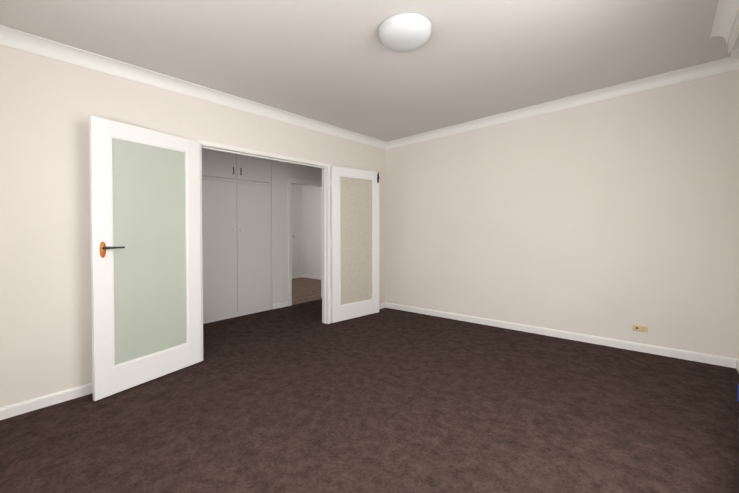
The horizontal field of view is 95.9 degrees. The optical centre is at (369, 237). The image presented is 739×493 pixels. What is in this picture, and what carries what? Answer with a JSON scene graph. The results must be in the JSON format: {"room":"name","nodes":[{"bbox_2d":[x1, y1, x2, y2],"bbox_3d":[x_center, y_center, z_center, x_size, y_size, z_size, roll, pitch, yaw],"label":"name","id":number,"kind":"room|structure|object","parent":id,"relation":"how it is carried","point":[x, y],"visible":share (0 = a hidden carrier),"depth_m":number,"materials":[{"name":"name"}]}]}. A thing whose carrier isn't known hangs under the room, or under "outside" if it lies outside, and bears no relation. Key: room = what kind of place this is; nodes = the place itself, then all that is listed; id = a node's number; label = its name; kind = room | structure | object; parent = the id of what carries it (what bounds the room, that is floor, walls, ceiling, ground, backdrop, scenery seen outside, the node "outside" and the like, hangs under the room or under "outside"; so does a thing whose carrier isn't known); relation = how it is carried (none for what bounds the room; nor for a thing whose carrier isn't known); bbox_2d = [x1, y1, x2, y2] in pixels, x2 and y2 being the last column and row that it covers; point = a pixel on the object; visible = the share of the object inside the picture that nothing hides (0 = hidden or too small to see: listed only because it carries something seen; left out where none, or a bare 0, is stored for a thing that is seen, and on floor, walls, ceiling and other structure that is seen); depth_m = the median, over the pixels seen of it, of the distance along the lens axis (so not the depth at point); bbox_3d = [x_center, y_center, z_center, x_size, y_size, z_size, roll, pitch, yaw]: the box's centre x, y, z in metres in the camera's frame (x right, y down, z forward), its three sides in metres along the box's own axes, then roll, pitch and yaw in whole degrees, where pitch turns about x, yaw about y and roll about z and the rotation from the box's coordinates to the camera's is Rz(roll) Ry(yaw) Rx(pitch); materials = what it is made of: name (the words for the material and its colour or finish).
{"room":"empty living room","nodes":[
{"label":"empty living room","id":0,"kind":"room"},
{"bbox_2d":[0,45,385,407],"bbox_3d":[-1.320,-0.121,3.554,0.110,2.634,4.620,1,1,41],"label":"wall","id":1,"kind":"structure","parent":0,"point":[49,107],"depth_m":2.43,"materials":[{"name":"white paint"}]},
{"bbox_2d":[89,115,200,400],"bbox_3d":[-1.784,0.147,2.748,0.245,2.064,0.817,1,1,41],"label":"french door","id":2,"kind":"structure","parent":1,"relation":"in","point":[145,249],"depth_m":2.68,"materials":[{"name":"white paint"}]},
{"bbox_2d":[0,25,387,149],"bbox_3d":[-1.244,-1.360,3.467,0.090,0.152,4.620,1,1,41],"label":"crown molding","id":3,"kind":"structure","parent":1,"relation":"attached to","point":[24,41],"depth_m":2.84,"materials":[{"name":"white"}]},
{"bbox_2d":[197,140,330,360],"bbox_3d":[-1.109,0.110,3.795,0.130,2.116,1.660,1,1,41],"label":"door frame","id":4,"kind":"structure","parent":1,"relation":"attached to","point":[326,271],"depth_m":4.33,"materials":[{"name":"white wood"}]},
{"bbox_2d":[330,166,379,322],"bbox_3d":[-0.171,0.084,4.619,0.184,2.068,0.827,1,1,41],"label":"french door","id":5,"kind":"structure","parent":1,"relation":"in","point":[354,241],"depth_m":4.60,"materials":[{"name":"white paint"}]},
{"bbox_2d":[271,160,321,303],"bbox_3d":[-1.943,-0.131,4.887,0.110,2.618,3.450,1,1,41],"label":"wall","id":6,"kind":"structure","parent":0,"point":[282,173],"depth_m":5.39,"materials":[{"name":"white paint"}]},
{"bbox_2d":[202,148,271,323],"bbox_3d":[-2.114,-0.069,4.992,0.596,2.474,1.150,1,1,41],"label":"built-in wardrobe","id":7,"kind":"object","parent":6,"relation":"attached to","point":[236,237],"visible":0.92,"depth_m":4.80,"materials":[{"name":"white laminate"}]},
{"bbox_2d":[288,178,321,305],"bbox_3d":[-1.091,0.066,5.845,0.127,2.123,0.880,1,1,41],"label":"trim","id":8,"kind":"structure","parent":6,"relation":"attached to","point":[291,181],"depth_m":5.52,"materials":[{"name":"white wood"}]},
{"bbox_2d":[292,184,300,275],"bbox_3d":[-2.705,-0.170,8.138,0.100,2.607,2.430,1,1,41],"label":"door","id":9,"kind":"structure","parent":0,"point":[296,189],"depth_m":8.91,"materials":[{"name":"white paint"}]},
{"bbox_2d":[292,277,321,304],"bbox_3d":[-1.645,1.135,7.221,2.730,0.121,2.470,1,1,41],"label":"floor","id":10,"kind":"structure","parent":0,"point":[306,290],"depth_m":6.98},
{"bbox_2d":[301,185,320,276],"bbox_3d":[-0.831,-0.209,8.195,2.830,2.611,0.100,1,1,41],"label":"wall","id":11,"kind":"structure","parent":0,"point":[306,229],"depth_m":8.75,"materials":[{"name":"white paint"}]},
{"bbox_2d":[0,0,730,141],"bbox_3d":[-0.919,-1.473,4.079,8.165,0.305,6.370,1,1,41],"label":"ceiling","id":12,"kind":"structure","parent":0,"point":[337,63],"depth_m":2.50,"materials":[{"name":"paint"}]},
{"bbox_2d":[378,12,431,51],"bbox_3d":[0.241,-1.363,2.269,0.362,0.112,0.362,1,1,41],"label":"ceiling light","id":13,"kind":"object","parent":12,"relation":"attached to","point":[405,32],"visible":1,"depth_m":2.17,"materials":[{"name":"white glass"}]},
{"bbox_2d":[0,299,738,492],"bbox_3d":[-0.299,1.175,2.672,5.315,0.174,4.620,1,1,41],"label":"floor carpet","id":14,"kind":"object","parent":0,"point":[299,398],"visible":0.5,"depth_m":2.12,"materials":[{"name":"brown carpet"}]},
{"bbox_2d":[272,274,320,308],"bbox_3d":[-1.689,1.072,7.159,2.746,0.150,2.621,1,1,41],"label":"skirt board","id":15,"kind":"object","parent":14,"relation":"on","point":[284,304],"depth_m":8.52,"materials":[{"name":"white wood"}]},
{"bbox_2d":[0,302,738,419],"bbox_3d":[0.131,1.117,2.290,3.765,0.195,4.620,1,1,41],"label":"skirt board","id":16,"kind":"object","parent":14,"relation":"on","point":[16,409],"depth_m":3.12,"materials":[{"name":"white wood"}]},
{"bbox_2d":[385,69,738,358],"bbox_3d":[1.762,-0.191,4.044,4.075,2.632,0.200,1,1,41],"label":"wall","id":17,"kind":"structure","parent":0,"point":[615,218],"depth_m":3.46,"materials":[{"name":"white paint"}]},
{"bbox_2d":[388,57,727,148],"bbox_3d":[1.638,-1.427,3.941,3.540,0.145,0.090,1,1,41],"label":"crown molding","id":18,"kind":"structure","parent":17,"relation":"attached to","point":[719,66],"depth_m":3.45,"materials":[{"name":"white"}]},
{"bbox_2d":[632,324,647,331],"bbox_3d":[2.586,0.870,3.186,0.118,0.060,0.018,1,1,41],"label":"electrical outlet","id":19,"kind":"object","parent":17,"relation":"attached to","point":[641,328],"visible":1,"depth_m":3.18,"materials":[{"name":"beige plastic"}]},
{"bbox_2d":[728,50,738,71],"bbox_3d":[1.507,-1.376,1.032,0.090,0.152,4.620,1,1,41],"label":"crown molding","id":20,"kind":"structure","parent":17,"relation":"attached to","point":[733,61],"depth_m":2.75,"materials":[{"name":"white"}]},
{"bbox_3d":[1.635,-0.136,0.939,0.250,2.636,4.620,1,1,41],"label":"wall","id":21,"kind":"structure","parent":0,"visible":0},
{"bbox_2d":[710,0,738,52],"bbox_3d":[1.251,-1.329,0.859,0.238,0.218,3.980,1,1,41],"label":"valance","id":22,"kind":"object","parent":21,"relation":"attached to","point":[726,23],"visible":0.98,"depth_m":2.18,"materials":[{"name":"white"}]}
]}

